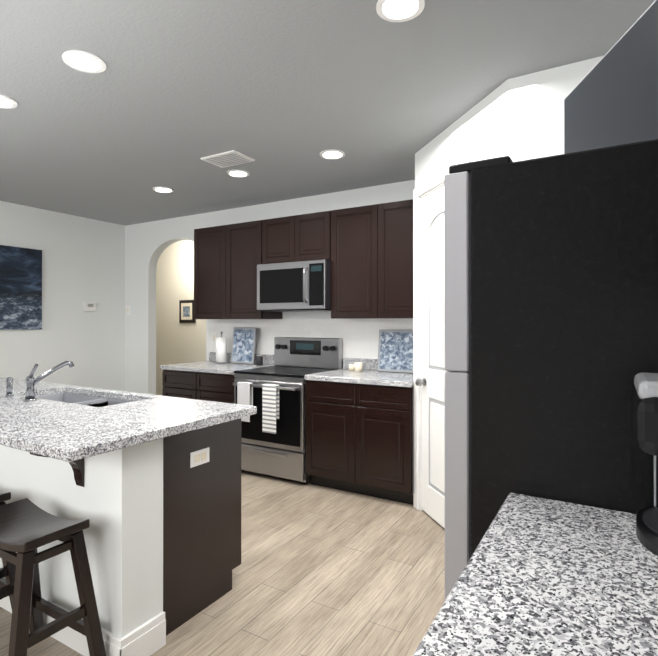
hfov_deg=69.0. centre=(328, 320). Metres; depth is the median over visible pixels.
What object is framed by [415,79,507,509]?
wall
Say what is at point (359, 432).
base cabinet
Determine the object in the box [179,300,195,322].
picture frame
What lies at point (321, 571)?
floor
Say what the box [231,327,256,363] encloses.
picture frame
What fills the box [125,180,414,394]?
wall
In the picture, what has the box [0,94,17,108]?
recessed light
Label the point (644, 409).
coffee maker
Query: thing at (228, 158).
ceiling vent
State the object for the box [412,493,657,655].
countertop
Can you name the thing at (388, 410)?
base cabinet
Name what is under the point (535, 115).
wall
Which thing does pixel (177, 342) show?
wall
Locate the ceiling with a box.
[0,0,654,225]
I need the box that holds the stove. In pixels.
[233,337,342,483]
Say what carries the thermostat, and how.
attached to the wall at (83, 259)
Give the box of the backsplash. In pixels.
[208,350,377,369]
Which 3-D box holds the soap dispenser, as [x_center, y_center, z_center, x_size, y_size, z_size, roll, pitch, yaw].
[-1.853,0.386,2.776,0.044,0.119,0.044,0,0,31]
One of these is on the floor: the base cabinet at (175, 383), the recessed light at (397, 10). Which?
the base cabinet at (175, 383)
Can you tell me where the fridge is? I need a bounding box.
[444,139,657,599]
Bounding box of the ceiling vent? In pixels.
[201,150,254,167]
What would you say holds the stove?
on the floor
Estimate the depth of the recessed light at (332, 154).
3.55 m
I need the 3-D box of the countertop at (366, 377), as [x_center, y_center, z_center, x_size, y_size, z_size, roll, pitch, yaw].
[0.370,0.469,4.023,0.930,0.040,0.688,0,0,31]
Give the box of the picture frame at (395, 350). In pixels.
[377,330,412,372]
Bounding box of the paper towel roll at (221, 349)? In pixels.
[214,331,228,363]
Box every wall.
[0,201,124,390]
[0,438,162,637]
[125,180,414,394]
[156,240,205,394]
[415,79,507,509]
[508,56,602,161]
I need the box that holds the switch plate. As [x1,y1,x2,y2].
[126,306,129,314]
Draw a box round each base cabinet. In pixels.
[162,370,199,399]
[200,374,234,403]
[306,382,363,494]
[364,386,413,504]
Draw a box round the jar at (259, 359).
[256,355,262,364]
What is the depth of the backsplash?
4.52 m
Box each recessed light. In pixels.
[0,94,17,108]
[62,50,105,72]
[153,187,173,192]
[227,169,249,176]
[320,149,344,158]
[376,0,424,21]
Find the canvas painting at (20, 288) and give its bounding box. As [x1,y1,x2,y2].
[0,245,41,329]
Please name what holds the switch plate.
attached to the wall at (147, 244)
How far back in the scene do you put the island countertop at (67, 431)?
2.00 m
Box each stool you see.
[0,492,15,607]
[0,498,105,655]
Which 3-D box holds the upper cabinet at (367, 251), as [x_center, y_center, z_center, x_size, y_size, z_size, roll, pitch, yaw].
[-0.233,-0.499,4.580,2.602,0.960,0.346,0,0,31]
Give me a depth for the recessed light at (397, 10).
1.90 m
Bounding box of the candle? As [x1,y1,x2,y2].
[352,361,361,371]
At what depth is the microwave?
4.33 m
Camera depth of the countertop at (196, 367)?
4.73 m
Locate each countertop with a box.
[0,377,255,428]
[0,393,195,464]
[160,362,267,373]
[304,370,413,389]
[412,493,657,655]
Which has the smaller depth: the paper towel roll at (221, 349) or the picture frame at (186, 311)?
the paper towel roll at (221, 349)
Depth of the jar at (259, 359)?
4.84 m
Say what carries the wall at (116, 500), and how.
on the floor
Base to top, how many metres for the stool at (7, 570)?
0.622 m
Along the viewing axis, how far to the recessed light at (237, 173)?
4.00 m
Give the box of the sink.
[36,389,135,404]
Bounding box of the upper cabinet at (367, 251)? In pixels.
[194,199,412,318]
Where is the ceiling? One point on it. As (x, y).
(283, 93)
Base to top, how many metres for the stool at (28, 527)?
0.622 m
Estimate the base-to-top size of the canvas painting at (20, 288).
0.870 m
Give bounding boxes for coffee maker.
[631,373,657,555]
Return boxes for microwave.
[257,259,330,311]
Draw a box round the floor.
[0,470,444,655]
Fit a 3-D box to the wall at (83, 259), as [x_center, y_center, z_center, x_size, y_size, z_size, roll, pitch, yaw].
[-4.543,0.066,3.098,0.120,2.620,7.520,0,0,31]
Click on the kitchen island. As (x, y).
(202, 468)
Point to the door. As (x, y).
(429, 370)
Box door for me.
[413,155,469,528]
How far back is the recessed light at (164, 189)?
4.49 m
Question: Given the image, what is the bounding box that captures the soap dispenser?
[4,377,15,396]
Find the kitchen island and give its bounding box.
[0,417,242,655]
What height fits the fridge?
1.802 m
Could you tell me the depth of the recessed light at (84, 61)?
2.28 m
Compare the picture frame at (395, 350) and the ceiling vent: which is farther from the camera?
the picture frame at (395, 350)
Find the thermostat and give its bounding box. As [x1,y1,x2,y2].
[84,302,95,310]
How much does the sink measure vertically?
0.192 m

